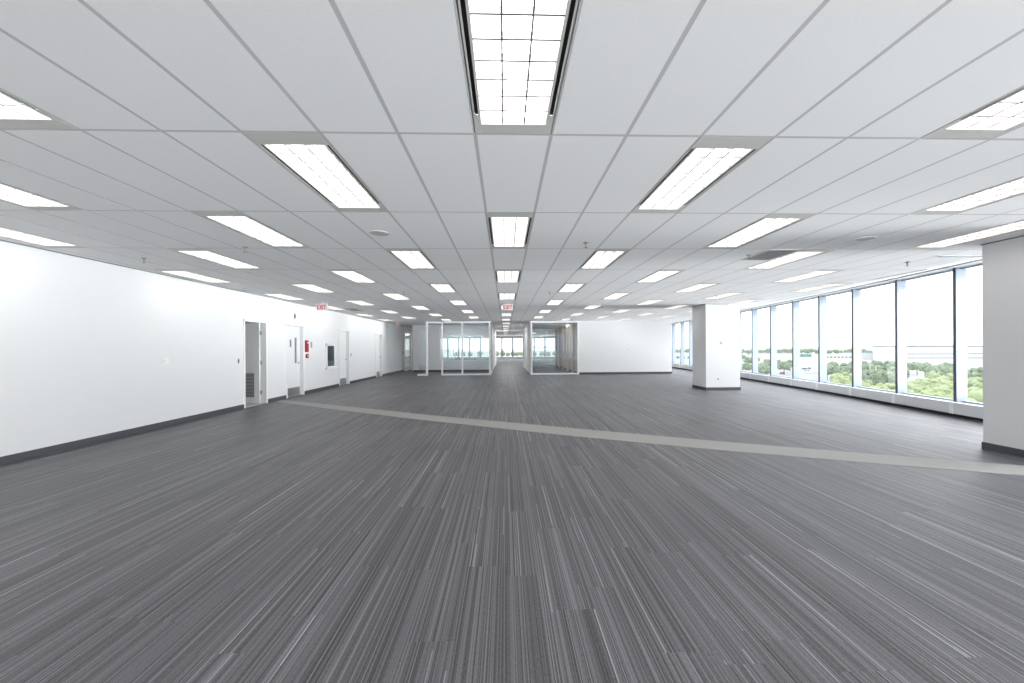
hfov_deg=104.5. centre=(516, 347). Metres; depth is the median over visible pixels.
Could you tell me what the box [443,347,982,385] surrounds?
ground
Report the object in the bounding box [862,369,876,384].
tree
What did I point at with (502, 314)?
ceiling light
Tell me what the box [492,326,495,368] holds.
wall
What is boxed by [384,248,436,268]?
ceiling light
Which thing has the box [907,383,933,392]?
leafy tree
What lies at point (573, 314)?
ceiling light
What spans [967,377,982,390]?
leafy tree
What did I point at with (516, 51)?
ceiling light
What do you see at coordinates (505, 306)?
exit sign
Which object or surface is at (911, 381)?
leafy tree
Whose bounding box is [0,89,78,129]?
ceiling light
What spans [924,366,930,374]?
tree
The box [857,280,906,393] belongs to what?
window
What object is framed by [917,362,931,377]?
tree
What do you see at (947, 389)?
leafy tree
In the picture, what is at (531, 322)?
glass wall
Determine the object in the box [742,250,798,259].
ceiling vent
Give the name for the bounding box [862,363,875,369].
tree
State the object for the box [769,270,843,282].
ceiling light
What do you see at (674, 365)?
cover
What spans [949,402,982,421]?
cover
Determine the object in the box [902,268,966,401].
window frame
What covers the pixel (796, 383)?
cover
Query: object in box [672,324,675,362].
window
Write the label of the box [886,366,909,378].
tree
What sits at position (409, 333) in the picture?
glass wall
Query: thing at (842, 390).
cover
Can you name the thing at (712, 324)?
column
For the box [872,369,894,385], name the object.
tree
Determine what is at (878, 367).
tree
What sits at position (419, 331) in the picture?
glass wall
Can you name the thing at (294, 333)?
door
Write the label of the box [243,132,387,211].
ceiling light
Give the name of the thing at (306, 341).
fire alarm strobe
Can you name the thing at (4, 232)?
ceiling light
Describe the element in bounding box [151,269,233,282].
ceiling light
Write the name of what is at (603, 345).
wall
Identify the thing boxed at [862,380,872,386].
leafy tree
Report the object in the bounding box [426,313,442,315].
ceiling light
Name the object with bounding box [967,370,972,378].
tree
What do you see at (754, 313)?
window
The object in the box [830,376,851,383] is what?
leafy tree
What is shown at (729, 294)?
ceiling light
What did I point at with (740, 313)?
window
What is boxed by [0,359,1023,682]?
floor
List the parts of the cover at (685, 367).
casing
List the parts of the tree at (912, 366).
crown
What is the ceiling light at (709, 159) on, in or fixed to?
attached to the ceiling
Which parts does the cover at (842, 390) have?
casing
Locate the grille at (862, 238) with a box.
[856,237,875,240]
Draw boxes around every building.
[750,353,791,356]
[811,354,851,360]
[872,345,982,360]
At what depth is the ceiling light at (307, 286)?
9.31 m
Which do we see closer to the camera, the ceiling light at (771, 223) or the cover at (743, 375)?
the ceiling light at (771, 223)
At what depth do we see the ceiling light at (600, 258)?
6.44 m
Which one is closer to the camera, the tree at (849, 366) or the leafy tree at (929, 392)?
the leafy tree at (929, 392)
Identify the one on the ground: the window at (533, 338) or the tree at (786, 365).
the tree at (786, 365)
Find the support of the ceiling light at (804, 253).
attached to the ceiling
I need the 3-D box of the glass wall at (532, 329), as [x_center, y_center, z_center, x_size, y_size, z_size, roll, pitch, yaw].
[1.768,0.017,31.065,2.560,2.885,0.100,0,0,-2]
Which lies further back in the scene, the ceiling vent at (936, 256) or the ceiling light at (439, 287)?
the ceiling light at (439, 287)
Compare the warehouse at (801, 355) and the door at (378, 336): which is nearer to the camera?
the door at (378, 336)
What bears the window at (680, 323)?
in the wall
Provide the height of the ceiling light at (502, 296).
0.135 m
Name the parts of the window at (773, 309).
rail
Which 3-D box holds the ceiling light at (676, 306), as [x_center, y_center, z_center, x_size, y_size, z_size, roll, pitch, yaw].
[5.732,-1.520,14.244,0.496,0.135,1.512,0,0,-2]
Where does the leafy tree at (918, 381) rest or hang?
on the ground
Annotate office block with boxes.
[676,353,688,362]
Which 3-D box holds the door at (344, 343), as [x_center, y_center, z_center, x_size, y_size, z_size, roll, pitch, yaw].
[-7.010,0.400,15.911,0.178,2.220,1.020,0,0,-2]
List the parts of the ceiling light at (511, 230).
lit panel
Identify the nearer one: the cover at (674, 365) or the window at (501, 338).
the cover at (674, 365)
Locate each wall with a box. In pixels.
[0,241,411,456]
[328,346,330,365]
[404,331,411,370]
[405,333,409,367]
[413,325,488,369]
[417,321,490,375]
[443,336,554,359]
[490,321,492,373]
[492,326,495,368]
[523,322,530,373]
[523,329,554,365]
[530,321,578,374]
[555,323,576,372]
[579,321,671,371]
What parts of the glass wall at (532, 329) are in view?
rail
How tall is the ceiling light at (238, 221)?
0.135 m
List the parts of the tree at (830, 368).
crown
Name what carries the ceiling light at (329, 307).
attached to the ceiling
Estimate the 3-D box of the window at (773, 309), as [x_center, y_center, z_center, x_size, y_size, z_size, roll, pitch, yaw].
[10.111,-0.223,16.210,0.246,3.270,1.480,0,0,5]
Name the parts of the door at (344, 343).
kick plate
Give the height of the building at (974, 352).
22.680 m
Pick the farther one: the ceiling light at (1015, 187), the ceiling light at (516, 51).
the ceiling light at (1015, 187)
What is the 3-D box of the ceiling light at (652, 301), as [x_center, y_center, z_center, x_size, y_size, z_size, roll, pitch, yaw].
[4.253,-1.512,12.676,0.496,0.135,1.512,0,0,-2]
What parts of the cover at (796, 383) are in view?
casing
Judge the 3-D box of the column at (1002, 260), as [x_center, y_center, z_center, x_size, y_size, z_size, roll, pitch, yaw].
[7.172,-0.166,5.123,1.184,3.190,1.004,0,0,-2]
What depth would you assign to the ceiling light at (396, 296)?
10.99 m
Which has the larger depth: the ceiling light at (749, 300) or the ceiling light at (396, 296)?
the ceiling light at (749, 300)
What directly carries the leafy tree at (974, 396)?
on the ground
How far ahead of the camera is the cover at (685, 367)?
25.24 m
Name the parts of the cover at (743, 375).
casing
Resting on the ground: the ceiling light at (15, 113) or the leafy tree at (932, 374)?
the leafy tree at (932, 374)
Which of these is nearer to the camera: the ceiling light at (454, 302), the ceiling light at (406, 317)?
the ceiling light at (454, 302)
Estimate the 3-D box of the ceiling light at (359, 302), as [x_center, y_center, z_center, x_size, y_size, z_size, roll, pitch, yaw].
[-4.887,-1.460,12.407,0.496,0.135,1.512,0,0,-2]
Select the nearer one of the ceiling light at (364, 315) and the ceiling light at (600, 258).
the ceiling light at (600, 258)
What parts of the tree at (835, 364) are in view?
crown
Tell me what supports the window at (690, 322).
in the wall
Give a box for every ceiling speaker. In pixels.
[370,230,388,235]
[854,236,876,240]
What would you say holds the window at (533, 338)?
in the wall at (497, 337)
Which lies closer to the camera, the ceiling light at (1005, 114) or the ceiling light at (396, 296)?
the ceiling light at (1005, 114)
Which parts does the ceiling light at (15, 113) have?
lit panel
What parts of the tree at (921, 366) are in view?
crown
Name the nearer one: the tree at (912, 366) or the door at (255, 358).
the door at (255, 358)
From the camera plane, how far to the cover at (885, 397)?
10.32 m
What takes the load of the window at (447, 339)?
in the wall at (497, 337)
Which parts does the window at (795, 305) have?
rail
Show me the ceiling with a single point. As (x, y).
(161, 96)
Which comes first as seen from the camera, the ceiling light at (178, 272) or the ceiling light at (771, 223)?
the ceiling light at (771, 223)
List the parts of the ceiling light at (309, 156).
lit panel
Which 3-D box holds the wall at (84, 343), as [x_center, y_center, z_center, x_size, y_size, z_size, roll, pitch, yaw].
[-6.887,-0.241,11.303,0.160,3.500,49.000,0,0,-2]
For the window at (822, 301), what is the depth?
12.58 m
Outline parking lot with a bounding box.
[769,367,817,380]
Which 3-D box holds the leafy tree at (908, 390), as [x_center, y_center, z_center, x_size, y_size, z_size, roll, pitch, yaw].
[110.077,17.122,112.628,9.428,11.442,9.811,0,0,29]
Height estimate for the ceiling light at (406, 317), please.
0.135 m
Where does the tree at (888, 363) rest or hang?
on the ground
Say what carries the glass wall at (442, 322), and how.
on the floor
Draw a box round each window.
[325,343,337,368]
[439,327,488,360]
[447,339,448,356]
[501,338,502,356]
[533,338,534,356]
[544,338,545,356]
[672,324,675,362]
[675,322,684,363]
[683,321,692,364]
[740,309,757,372]
[740,313,741,370]
[755,306,776,375]
[774,301,799,378]
[796,296,826,381]
[823,289,861,386]
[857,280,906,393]
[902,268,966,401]
[961,263,982,404]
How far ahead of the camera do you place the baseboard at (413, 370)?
24.48 m
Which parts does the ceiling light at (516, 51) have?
lit panel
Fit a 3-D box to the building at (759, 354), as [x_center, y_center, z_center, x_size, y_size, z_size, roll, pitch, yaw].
[552.793,15.919,861.948,73.381,8.800,31.000,0,0,13]
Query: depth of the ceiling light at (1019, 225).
5.20 m
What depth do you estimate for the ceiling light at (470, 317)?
18.67 m
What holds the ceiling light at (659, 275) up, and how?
attached to the ceiling
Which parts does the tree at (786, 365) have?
crown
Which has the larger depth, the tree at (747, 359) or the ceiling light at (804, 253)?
the tree at (747, 359)
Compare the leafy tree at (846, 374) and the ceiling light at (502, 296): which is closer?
the ceiling light at (502, 296)
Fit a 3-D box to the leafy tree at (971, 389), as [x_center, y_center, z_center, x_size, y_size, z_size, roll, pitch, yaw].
[138.642,17.171,120.740,9.080,11.019,9.448,0,0,-39]
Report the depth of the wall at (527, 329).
24.28 m
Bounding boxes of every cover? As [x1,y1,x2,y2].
[672,363,680,368]
[679,364,689,369]
[740,372,752,379]
[750,373,770,382]
[768,376,792,386]
[790,379,819,391]
[816,382,852,397]
[849,387,896,405]
[892,393,955,416]
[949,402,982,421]
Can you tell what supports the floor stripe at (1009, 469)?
on the floor
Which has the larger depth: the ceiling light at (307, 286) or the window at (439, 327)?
the window at (439, 327)
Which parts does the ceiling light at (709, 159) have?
lit panel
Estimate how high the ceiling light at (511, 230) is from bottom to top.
0.135 m
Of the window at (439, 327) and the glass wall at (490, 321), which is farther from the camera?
the window at (439, 327)
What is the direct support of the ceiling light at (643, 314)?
attached to the ceiling
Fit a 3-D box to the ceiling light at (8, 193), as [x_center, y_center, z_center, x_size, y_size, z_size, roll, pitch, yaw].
[-4.618,-1.461,3.267,0.496,0.135,1.512,0,0,-2]
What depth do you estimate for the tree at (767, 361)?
384.94 m
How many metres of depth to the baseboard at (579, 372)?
21.47 m
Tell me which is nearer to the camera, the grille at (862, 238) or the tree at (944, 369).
the grille at (862, 238)
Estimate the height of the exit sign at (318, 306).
0.250 m
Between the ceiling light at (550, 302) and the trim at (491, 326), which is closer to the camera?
the ceiling light at (550, 302)
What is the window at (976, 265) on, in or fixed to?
in the wall
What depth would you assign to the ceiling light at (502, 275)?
7.92 m
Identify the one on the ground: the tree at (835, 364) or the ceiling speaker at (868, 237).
the tree at (835, 364)
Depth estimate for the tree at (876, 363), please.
313.72 m
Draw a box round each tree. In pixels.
[742,363,751,370]
[744,357,751,363]
[758,362,769,373]
[763,359,769,365]
[777,361,790,374]
[827,364,834,379]
[828,361,838,373]
[829,372,851,381]
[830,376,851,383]
[834,366,849,373]
[839,363,851,372]
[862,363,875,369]
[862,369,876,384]
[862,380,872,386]
[869,360,883,368]
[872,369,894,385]
[873,383,894,389]
[876,366,888,370]
[884,360,894,366]
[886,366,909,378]
[892,389,914,393]
[907,362,915,374]
[907,380,925,386]
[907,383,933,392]
[912,362,919,374]
[915,378,931,386]
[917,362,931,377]
[918,389,944,396]
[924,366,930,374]
[925,370,941,378]
[929,364,952,375]
[929,376,952,387]
[933,384,952,394]
[939,372,952,380]
[939,392,982,402]
[952,386,979,393]
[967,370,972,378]
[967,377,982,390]
[968,367,982,377]
[968,388,982,395]
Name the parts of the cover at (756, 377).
casing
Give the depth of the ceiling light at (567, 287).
9.50 m
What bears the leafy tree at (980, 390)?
on the ground
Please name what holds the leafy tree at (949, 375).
on the ground
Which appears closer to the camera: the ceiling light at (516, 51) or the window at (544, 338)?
the ceiling light at (516, 51)
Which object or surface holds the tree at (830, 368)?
on the ground
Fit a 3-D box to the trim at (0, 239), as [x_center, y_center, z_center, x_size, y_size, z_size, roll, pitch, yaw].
[-6.649,-1.378,6.107,0.022,0.016,38.600,0,0,-2]
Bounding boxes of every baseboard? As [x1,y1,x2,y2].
[0,370,403,464]
[413,370,488,371]
[579,372,671,373]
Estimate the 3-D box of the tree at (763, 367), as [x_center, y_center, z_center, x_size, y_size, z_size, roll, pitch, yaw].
[169.794,16.194,273.880,10.431,12.617,9.094,0,0,-40]
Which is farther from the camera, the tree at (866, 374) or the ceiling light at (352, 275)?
the tree at (866, 374)
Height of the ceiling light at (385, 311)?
0.135 m
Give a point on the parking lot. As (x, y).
(812, 374)
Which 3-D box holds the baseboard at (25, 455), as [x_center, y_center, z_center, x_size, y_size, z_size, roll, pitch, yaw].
[-6.638,1.454,6.082,0.012,0.107,38.550,0,0,-2]
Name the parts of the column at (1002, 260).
baseboard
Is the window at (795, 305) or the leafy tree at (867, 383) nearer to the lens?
the window at (795, 305)
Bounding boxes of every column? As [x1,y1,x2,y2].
[692,303,740,389]
[980,235,1023,457]
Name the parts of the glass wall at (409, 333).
post, post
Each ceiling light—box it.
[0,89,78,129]
[0,182,82,209]
[0,227,87,247]
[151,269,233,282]
[166,248,263,268]
[190,211,309,247]
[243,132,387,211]
[259,293,304,299]
[286,283,336,292]
[325,269,377,282]
[328,306,345,309]
[344,300,376,305]
[355,314,374,316]
[378,310,397,312]
[380,293,410,299]
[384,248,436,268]
[399,316,415,318]
[408,305,430,309]
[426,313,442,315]
[427,283,457,292]
[448,300,467,304]
[457,0,578,133]
[460,310,474,312]
[467,316,479,318]
[487,212,533,248]
[495,269,521,282]
[498,293,516,299]
[501,313,511,315]
[538,309,553,312]
[545,300,564,304]
[556,283,586,292]
[569,313,584,315]
[579,249,629,268]
[583,305,602,308]
[601,292,632,299]
[611,309,632,312]
[631,136,772,212]
[634,270,684,282]
[635,313,654,315]
[636,299,666,304]
[664,305,689,308]
[675,283,720,291]
[702,213,814,248]
[704,292,746,298]
[729,299,764,303]
[744,249,834,268]
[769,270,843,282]
[790,283,851,291]
[907,220,1023,248]
[911,176,1023,213]
[922,86,1023,138]
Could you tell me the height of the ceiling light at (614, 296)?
0.135 m
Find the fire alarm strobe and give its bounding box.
[305,340,308,351]
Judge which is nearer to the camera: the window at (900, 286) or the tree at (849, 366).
the window at (900, 286)
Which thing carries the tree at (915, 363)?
on the ground
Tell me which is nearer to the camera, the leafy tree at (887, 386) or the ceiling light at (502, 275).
the ceiling light at (502, 275)
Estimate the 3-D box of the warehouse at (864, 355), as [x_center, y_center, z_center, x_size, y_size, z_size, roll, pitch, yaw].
[599.442,14.113,681.894,49.003,11.880,41.000,0,0,11]
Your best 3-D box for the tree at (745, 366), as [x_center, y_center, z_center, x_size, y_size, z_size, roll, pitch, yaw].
[190.976,17.639,330.355,8.997,9.486,8.259,0,0,21]
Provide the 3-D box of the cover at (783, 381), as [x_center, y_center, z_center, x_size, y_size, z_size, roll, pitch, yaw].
[9.903,1.262,14.818,0.234,0.304,1.540,0,0,5]
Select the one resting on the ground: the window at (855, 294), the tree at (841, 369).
the tree at (841, 369)
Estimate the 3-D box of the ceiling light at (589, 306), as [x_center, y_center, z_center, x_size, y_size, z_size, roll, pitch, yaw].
[2.685,-1.503,14.155,0.496,0.135,1.512,0,0,-2]
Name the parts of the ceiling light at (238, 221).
lit panel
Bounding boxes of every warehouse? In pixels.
[800,354,810,356]
[842,352,872,359]
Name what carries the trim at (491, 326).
attached to the wall at (493, 329)
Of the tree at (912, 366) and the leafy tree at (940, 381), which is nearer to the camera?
the leafy tree at (940, 381)
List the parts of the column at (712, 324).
baseboard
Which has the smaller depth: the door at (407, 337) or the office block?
the door at (407, 337)
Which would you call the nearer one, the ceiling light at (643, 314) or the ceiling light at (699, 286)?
the ceiling light at (699, 286)
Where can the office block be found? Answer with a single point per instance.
(686, 355)
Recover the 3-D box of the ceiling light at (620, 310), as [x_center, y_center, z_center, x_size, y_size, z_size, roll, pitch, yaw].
[4.164,-1.511,15.723,0.496,0.135,1.512,0,0,-2]
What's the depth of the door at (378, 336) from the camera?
20.55 m
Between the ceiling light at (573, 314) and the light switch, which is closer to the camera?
the light switch
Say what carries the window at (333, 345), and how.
in the wall at (84, 343)
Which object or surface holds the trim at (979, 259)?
attached to the wall
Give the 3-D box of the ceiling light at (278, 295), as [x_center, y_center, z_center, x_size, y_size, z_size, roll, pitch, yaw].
[-6.365,-1.451,10.839,0.496,0.135,1.512,0,0,-2]
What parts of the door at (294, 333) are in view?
kick plate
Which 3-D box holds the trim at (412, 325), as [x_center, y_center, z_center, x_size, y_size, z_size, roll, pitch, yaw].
[-6.447,0.062,24.491,0.050,2.890,0.180,0,0,-2]
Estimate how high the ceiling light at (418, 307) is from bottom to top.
0.135 m
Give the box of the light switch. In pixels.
[162,358,168,363]
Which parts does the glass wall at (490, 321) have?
post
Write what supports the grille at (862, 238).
attached to the ceiling speaker at (868, 237)
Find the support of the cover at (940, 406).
on the floor
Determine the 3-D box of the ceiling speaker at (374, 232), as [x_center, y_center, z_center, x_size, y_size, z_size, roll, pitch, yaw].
[-1.692,-1.407,4.883,0.230,0.006,0.230,0,0,-2]
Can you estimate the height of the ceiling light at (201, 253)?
0.135 m
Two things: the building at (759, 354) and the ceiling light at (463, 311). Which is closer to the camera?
the ceiling light at (463, 311)
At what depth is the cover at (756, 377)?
16.29 m
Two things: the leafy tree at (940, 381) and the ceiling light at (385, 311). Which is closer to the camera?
the ceiling light at (385, 311)
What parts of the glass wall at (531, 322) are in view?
post, rail, rail, post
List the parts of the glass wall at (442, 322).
post, post, post, rail, rail, post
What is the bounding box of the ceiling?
[0,0,1023,335]
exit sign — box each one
[316,302,327,309]
[503,302,512,309]
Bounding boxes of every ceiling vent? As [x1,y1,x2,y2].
[342,308,363,310]
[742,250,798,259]
[936,256,981,256]
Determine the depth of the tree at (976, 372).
205.69 m
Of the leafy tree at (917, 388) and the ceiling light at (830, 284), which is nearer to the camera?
the ceiling light at (830, 284)
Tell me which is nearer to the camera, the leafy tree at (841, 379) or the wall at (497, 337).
the wall at (497, 337)
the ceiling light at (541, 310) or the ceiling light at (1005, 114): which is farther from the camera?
the ceiling light at (541, 310)
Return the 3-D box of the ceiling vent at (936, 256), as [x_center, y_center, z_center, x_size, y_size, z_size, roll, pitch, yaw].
[7.209,-1.465,6.335,1.000,0.033,0.070,0,0,-2]
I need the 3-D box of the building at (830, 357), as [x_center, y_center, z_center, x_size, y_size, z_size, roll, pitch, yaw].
[508.791,15.670,641.656,43.253,9.800,31.000,0,0,10]
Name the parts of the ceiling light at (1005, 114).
lit panel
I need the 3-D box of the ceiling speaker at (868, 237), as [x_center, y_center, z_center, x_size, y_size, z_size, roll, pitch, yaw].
[4.629,-1.443,5.259,0.230,0.006,0.230,0,0,-2]
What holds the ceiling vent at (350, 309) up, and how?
in the ceiling
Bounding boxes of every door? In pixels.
[243,319,267,407]
[286,323,304,397]
[339,329,349,385]
[376,333,381,377]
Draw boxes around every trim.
[0,239,401,325]
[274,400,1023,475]
[412,325,412,371]
[491,326,492,369]
[672,259,981,323]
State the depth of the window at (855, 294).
11.11 m

